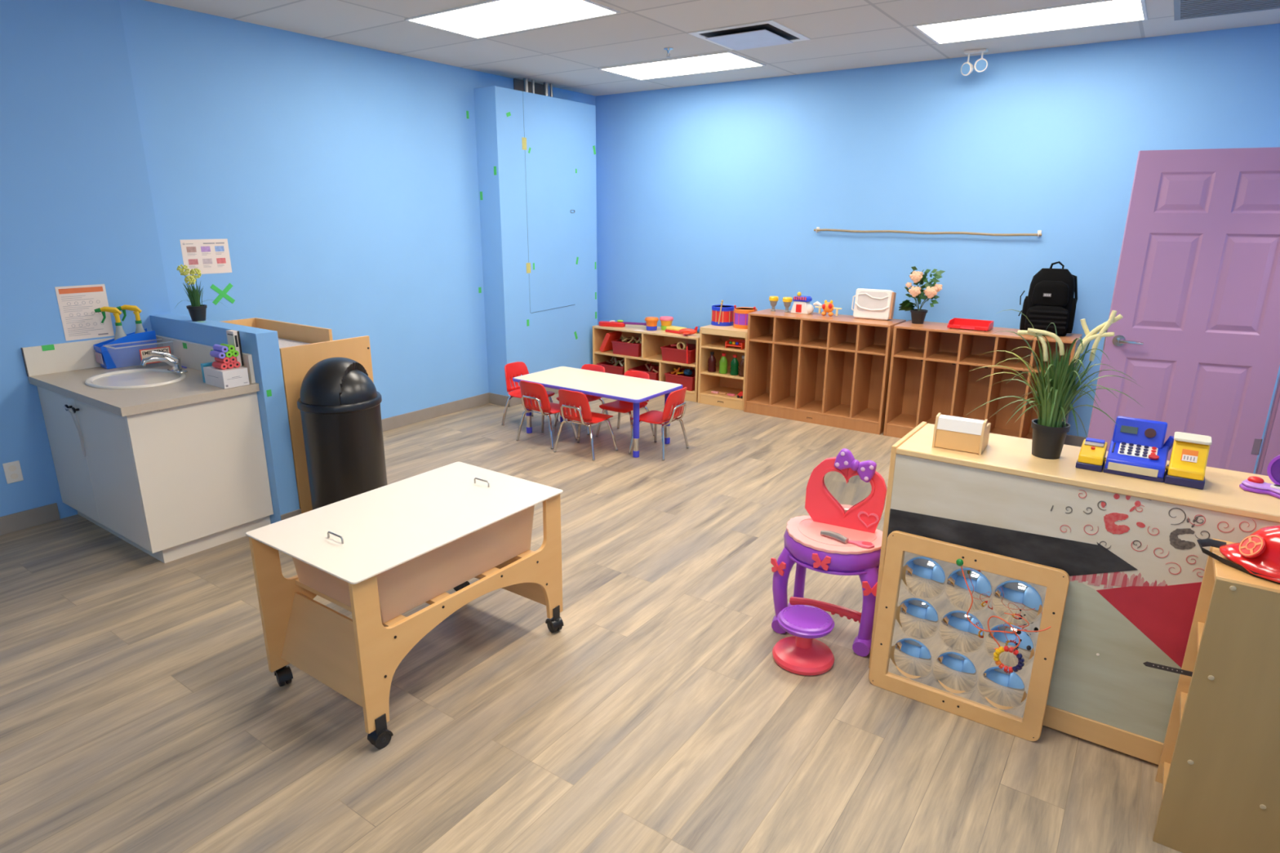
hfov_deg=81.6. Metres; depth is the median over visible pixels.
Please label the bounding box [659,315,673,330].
bucket
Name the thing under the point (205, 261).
picture
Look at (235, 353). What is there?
roll
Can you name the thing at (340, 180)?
wall
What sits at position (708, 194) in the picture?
wall
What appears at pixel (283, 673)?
caster wheel
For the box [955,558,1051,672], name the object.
beads
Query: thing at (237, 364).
roll
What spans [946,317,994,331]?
tray
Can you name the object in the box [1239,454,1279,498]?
toy
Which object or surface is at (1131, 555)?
cabinet
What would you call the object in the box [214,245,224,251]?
picture
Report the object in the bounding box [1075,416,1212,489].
cash register
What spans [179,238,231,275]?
notice
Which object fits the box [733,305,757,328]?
drum
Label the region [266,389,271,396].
tape
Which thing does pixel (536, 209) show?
wall
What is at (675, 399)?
chair
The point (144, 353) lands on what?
clear storage bin
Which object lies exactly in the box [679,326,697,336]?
plane
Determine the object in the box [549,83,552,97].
metal pipe
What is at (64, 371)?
countertop
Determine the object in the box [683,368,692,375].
animal
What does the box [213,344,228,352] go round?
roll
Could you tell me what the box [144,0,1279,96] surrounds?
ceiling
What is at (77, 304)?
notice
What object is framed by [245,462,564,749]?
table
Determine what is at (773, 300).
goblet
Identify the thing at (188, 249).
picture
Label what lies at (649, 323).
cup
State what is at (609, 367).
storage bin
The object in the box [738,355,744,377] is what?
bottle
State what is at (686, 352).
baton
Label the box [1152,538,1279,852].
wooden cabinet
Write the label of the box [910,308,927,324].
pot
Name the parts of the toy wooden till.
panel, panel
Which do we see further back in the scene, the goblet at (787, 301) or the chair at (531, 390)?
the goblet at (787, 301)
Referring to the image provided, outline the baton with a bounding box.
[685,345,688,363]
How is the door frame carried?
attached to the wall at (1278, 372)
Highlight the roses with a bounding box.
[897,266,945,324]
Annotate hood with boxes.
[453,581,470,590]
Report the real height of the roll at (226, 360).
0.033 m
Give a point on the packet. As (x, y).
(233, 336)
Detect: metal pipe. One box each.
[523,77,528,92]
[531,79,534,93]
[543,82,548,96]
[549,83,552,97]
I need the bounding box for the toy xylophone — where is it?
[665,325,686,333]
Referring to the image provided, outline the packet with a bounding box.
[226,329,244,365]
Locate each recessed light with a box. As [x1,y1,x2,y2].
[404,0,620,39]
[598,50,765,79]
[912,0,1147,44]
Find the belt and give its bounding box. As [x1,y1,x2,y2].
[1142,662,1192,676]
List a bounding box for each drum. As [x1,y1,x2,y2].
[711,299,734,326]
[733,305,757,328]
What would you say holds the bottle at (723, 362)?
on the shelf at (713, 338)
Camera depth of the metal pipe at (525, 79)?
6.46 m
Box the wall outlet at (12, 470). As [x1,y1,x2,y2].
[2,460,23,484]
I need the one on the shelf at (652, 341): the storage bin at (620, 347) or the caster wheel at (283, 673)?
the storage bin at (620, 347)
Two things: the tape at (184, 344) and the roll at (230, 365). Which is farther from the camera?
the tape at (184, 344)
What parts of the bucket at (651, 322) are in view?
lid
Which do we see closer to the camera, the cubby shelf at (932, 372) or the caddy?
the caddy
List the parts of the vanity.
foot rail, leg, leg, mirror frame, foot rail, leg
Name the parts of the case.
handle, inset panel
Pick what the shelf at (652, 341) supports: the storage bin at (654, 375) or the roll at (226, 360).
the storage bin at (654, 375)
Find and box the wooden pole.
[813,226,1041,236]
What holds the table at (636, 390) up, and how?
on the floor
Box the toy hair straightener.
[820,529,848,543]
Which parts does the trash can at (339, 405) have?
dome lid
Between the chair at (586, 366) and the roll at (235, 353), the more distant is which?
the chair at (586, 366)
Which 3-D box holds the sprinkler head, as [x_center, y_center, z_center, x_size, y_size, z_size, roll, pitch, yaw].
[0.203,-2.668,5.286,0.070,0.057,0.070,11,19,33]
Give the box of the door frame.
[1254,373,1279,475]
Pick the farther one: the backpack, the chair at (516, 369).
the chair at (516, 369)
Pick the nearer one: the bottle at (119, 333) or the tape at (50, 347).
the tape at (50, 347)
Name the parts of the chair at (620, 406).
leg, leg, seat, leg, backrest, leg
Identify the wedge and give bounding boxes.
[600,330,622,351]
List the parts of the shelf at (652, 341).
panel, panel, panel, board, panel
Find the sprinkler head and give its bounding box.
[663,47,673,57]
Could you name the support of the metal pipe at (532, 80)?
hanging from the ceiling
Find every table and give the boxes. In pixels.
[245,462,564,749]
[512,366,682,457]
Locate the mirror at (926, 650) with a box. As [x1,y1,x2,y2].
[868,530,1070,741]
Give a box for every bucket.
[644,316,658,330]
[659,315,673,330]
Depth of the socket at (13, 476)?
4.01 m
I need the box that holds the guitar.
[598,320,646,327]
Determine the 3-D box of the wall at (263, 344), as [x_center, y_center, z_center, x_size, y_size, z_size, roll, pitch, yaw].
[-2.413,-0.056,4.290,1.190,1.093,0.115,11,19,33]
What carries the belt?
on the wooden cabinet at (1218, 771)
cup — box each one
[645,320,657,326]
[660,320,672,326]
[769,301,777,311]
[783,302,791,312]
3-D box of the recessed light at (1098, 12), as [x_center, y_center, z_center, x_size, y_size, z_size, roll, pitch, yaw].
[2.357,-2.456,4.501,1.200,0.008,0.600,11,19,33]
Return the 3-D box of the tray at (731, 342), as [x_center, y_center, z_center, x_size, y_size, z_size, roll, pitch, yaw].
[0.859,-0.742,6.665,0.170,0.075,0.080,11,19,33]
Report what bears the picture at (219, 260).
attached to the notice at (207, 255)
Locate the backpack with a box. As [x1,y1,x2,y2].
[1017,261,1077,336]
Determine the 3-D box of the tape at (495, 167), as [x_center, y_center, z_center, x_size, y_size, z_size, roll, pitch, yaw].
[-1.216,-2.148,6.217,0.030,0.070,0.001,11,19,33]
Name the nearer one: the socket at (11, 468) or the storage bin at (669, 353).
the socket at (11, 468)
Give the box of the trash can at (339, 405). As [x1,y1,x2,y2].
[297,357,387,510]
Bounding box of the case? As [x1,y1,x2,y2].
[851,288,896,319]
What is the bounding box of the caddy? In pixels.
[93,328,157,368]
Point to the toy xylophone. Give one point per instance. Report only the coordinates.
(672, 329)
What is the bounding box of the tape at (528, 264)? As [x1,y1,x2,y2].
[526,262,530,273]
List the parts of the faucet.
spout, lever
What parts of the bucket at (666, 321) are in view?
lid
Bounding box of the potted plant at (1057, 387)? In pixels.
[968,309,1141,459]
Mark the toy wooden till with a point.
(953, 433)
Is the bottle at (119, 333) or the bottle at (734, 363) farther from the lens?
the bottle at (734, 363)
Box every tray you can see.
[724,338,745,349]
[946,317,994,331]
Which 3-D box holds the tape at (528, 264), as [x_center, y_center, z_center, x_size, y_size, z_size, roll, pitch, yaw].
[-1.004,-1.428,6.670,0.001,0.090,0.055,11,19,33]
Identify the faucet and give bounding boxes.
[140,351,187,373]
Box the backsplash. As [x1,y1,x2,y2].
[22,334,255,383]
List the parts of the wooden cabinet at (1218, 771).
panel, panel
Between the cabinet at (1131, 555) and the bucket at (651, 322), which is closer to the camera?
the cabinet at (1131, 555)
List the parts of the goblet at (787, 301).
yellow lid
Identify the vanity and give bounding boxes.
[770,448,887,657]
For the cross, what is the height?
0.135 m
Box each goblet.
[768,295,778,311]
[782,297,792,312]
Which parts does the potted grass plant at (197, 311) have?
grass blade, pot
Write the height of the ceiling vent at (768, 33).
0.032 m
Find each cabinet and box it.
[36,386,273,563]
[222,317,373,513]
[868,422,1279,764]
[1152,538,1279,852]
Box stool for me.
[772,604,834,675]
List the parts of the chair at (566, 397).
leg, frame, backrest, leg, seat frame, seat, leg, leg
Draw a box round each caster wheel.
[274,666,293,683]
[367,728,393,746]
[545,617,564,629]
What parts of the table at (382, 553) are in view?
panel, handle, lid, panel, handle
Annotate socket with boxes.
[8,465,16,471]
[10,473,17,479]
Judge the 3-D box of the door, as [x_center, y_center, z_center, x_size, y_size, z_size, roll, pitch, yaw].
[3.066,-0.466,4.111,0.825,2.028,0.100,7,17,23]
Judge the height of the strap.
0.270 m
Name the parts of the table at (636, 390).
leg, leg, leg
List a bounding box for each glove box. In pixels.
[200,361,213,382]
[203,365,249,388]
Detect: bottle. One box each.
[93,306,126,340]
[114,325,126,340]
[115,304,145,333]
[134,323,145,333]
[707,351,715,372]
[719,352,727,373]
[729,354,738,375]
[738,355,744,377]
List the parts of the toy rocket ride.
arm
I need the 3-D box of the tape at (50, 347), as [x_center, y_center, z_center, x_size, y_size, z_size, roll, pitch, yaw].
[-3.217,-0.429,4.027,0.001,0.030,0.055,11,19,33]
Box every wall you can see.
[0,0,597,519]
[149,313,299,524]
[473,85,597,395]
[595,22,1279,437]
[1253,365,1279,473]
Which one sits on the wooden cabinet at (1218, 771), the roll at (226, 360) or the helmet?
the helmet
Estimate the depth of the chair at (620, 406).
5.81 m
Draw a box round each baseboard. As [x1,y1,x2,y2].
[0,502,60,535]
[280,508,301,520]
[381,386,559,431]
[1063,434,1086,447]
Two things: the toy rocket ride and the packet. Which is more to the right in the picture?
the toy rocket ride
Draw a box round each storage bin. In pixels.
[102,338,173,364]
[596,359,624,375]
[611,337,641,356]
[627,364,658,380]
[660,342,696,364]
[664,368,695,391]
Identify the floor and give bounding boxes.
[0,393,1182,852]
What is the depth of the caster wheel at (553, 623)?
3.09 m
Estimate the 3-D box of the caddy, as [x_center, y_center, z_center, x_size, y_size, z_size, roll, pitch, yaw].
[-2.963,-0.450,4.273,0.132,0.192,0.282,13,20,37]
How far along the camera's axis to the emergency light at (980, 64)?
5.26 m
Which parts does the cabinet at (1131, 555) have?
panel, panel, rail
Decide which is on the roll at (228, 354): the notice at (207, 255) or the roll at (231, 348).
the roll at (231, 348)
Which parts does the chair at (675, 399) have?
leg, leg, seat, seat frame, leg, backrest, frame, leg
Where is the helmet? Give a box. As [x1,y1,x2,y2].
[1196,524,1279,584]
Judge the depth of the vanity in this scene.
2.99 m
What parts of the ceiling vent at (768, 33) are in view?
plate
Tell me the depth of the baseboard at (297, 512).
4.08 m
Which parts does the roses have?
stem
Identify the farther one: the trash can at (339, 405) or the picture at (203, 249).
the picture at (203, 249)
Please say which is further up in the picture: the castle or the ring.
the castle
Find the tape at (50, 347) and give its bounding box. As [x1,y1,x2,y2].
[41,344,54,351]
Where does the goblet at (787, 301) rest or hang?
on the cubby shelf at (833, 371)
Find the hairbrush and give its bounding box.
[847,540,874,548]
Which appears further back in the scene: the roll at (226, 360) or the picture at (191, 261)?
the picture at (191, 261)
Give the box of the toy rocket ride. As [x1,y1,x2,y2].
[813,299,841,315]
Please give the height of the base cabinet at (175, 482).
0.788 m
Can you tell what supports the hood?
attached to the table at (382, 553)
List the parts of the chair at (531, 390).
leg, frame, backrest, seat frame, leg, seat, leg, leg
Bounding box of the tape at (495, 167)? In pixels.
[493,166,496,174]
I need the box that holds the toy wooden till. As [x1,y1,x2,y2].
[932,413,991,454]
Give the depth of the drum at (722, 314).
6.81 m
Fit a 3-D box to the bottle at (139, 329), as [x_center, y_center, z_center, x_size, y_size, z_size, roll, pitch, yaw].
[-2.919,-0.492,4.344,0.072,0.225,0.072,-10,19,-34]
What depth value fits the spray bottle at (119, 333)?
4.21 m
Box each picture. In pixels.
[186,246,196,252]
[188,258,198,264]
[200,246,210,252]
[202,258,212,264]
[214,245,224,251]
[216,257,226,263]
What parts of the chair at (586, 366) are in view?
leg, seat, backrest, leg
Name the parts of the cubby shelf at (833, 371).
panel, board, panel, panel, panel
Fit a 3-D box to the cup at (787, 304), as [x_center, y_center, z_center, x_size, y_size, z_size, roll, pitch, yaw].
[1.284,-1.046,6.462,0.072,0.095,0.072,11,19,33]
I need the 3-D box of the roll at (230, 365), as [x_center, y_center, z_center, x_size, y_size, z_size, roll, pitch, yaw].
[-2.119,-0.318,3.795,0.091,0.033,0.033,11,19,33]
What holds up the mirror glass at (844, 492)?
attached to the vanity
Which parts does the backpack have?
handle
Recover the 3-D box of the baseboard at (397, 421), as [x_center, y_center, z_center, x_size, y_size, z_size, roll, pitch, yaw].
[-1.664,-0.104,6.296,0.262,0.100,3.920,11,19,33]
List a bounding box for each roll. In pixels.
[209,350,225,358]
[212,361,227,369]
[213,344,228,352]
[214,356,230,363]
[218,351,232,357]
[219,343,235,351]
[225,361,234,368]
[228,355,236,362]
[231,350,239,356]
[232,360,240,367]
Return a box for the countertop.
[21,334,259,416]
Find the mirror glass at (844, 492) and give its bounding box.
[822,471,871,514]
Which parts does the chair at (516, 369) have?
leg, backrest, seat, leg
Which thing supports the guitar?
on the shelf at (652, 341)
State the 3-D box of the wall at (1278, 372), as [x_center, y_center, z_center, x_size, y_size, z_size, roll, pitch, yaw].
[1.754,-0.102,1.374,0.120,2.833,8.400,11,19,33]
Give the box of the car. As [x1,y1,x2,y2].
[737,391,742,398]
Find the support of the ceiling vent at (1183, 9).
in the ceiling
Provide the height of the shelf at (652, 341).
0.610 m
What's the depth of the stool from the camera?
2.86 m
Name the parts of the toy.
white plate, purple lid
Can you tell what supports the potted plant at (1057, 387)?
on the cabinet at (1131, 555)
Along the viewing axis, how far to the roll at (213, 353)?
3.73 m
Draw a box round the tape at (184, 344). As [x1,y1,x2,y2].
[182,342,186,348]
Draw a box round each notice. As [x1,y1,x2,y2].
[54,284,114,341]
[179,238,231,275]
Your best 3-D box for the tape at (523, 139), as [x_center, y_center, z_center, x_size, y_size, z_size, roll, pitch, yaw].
[-0.997,-2.438,6.383,0.001,0.100,0.055,11,19,33]
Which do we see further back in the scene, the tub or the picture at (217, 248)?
the picture at (217, 248)
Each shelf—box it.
[592,324,699,402]
[697,324,747,410]
[743,308,906,435]
[883,320,1082,439]
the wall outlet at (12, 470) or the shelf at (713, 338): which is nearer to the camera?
the wall outlet at (12, 470)
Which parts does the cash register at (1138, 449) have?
drawer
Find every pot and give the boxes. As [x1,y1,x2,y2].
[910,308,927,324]
[1031,418,1070,459]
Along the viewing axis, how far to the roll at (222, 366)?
3.75 m
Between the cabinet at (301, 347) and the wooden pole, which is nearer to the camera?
the cabinet at (301, 347)
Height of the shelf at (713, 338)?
0.712 m
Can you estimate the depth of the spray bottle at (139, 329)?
4.29 m
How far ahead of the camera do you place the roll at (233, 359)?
3.77 m
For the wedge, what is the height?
0.199 m
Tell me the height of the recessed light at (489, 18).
0.008 m
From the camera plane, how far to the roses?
5.75 m
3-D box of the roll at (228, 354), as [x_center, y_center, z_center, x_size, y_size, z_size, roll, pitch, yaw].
[-2.119,-0.372,3.780,0.091,0.033,0.033,11,19,33]
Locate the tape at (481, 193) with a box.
[480,191,482,199]
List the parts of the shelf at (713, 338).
panel, board, panel, panel, panel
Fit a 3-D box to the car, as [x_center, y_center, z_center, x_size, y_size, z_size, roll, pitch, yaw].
[0.924,-0.293,6.744,0.064,0.059,0.068,11,19,33]
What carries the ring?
in the storage bin at (669, 353)
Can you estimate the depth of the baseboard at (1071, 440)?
5.62 m
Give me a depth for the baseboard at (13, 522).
4.09 m
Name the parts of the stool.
seat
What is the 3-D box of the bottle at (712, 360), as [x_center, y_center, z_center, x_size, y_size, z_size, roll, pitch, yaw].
[0.666,-0.598,6.846,0.076,0.186,0.076,11,19,33]
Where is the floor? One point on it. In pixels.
(143, 709)
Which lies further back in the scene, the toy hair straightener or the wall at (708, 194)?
the wall at (708, 194)
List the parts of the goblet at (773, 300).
yellow lid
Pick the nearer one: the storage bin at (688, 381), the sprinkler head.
the sprinkler head
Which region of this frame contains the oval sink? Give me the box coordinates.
[84,368,186,389]
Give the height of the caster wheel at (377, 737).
0.033 m
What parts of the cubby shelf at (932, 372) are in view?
panel, board, panel, panel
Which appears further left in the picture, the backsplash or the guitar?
the backsplash
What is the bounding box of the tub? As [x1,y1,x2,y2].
[292,505,534,623]
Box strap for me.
[62,405,85,457]
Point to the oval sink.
(142, 377)
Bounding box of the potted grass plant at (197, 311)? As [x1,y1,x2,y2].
[175,264,214,321]
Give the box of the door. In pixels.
[1087,146,1279,473]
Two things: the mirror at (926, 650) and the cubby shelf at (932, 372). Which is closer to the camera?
the mirror at (926, 650)
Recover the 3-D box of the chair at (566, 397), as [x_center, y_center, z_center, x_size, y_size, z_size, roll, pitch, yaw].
[-0.405,-0.053,5.419,0.379,0.497,0.356,10,19,32]
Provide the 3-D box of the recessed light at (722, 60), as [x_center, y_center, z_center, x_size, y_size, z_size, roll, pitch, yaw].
[0.325,-2.872,5.915,1.200,0.008,0.600,11,19,33]
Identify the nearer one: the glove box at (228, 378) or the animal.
the glove box at (228, 378)
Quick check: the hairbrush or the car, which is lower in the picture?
the hairbrush
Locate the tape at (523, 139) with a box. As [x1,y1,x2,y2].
[521,137,526,150]
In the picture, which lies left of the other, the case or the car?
the car
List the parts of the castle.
door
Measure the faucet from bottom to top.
0.128 m
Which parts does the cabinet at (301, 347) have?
rail, rail, panel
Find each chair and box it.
[501,361,558,425]
[515,380,577,448]
[553,364,611,435]
[553,389,617,461]
[595,370,654,438]
[628,386,688,461]
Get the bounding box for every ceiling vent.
[687,19,810,50]
[1173,0,1279,20]
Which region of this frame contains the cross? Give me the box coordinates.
[210,282,235,305]
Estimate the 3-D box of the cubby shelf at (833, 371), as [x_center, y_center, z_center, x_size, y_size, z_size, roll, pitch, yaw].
[1.549,-0.501,6.339,1.223,0.882,0.410,11,19,33]
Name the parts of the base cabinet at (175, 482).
door, knob, door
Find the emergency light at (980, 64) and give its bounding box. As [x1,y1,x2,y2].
[960,48,987,75]
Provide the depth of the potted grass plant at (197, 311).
4.15 m
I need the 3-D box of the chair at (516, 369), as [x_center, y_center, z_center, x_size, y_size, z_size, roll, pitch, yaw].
[-0.926,-0.266,6.158,0.356,0.497,0.379,11,19,33]
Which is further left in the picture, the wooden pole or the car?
the car
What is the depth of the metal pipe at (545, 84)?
6.67 m
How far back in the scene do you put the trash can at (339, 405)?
3.85 m
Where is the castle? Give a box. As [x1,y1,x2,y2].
[790,291,813,314]
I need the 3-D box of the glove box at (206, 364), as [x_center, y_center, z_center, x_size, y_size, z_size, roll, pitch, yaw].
[-2.232,-0.289,3.892,0.030,0.100,0.120,11,19,33]
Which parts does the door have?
handle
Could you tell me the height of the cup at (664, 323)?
0.060 m
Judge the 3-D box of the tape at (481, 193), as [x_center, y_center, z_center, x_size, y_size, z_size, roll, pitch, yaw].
[-1.365,-1.984,6.370,0.030,0.070,0.001,11,19,33]
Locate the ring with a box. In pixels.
[676,341,686,349]

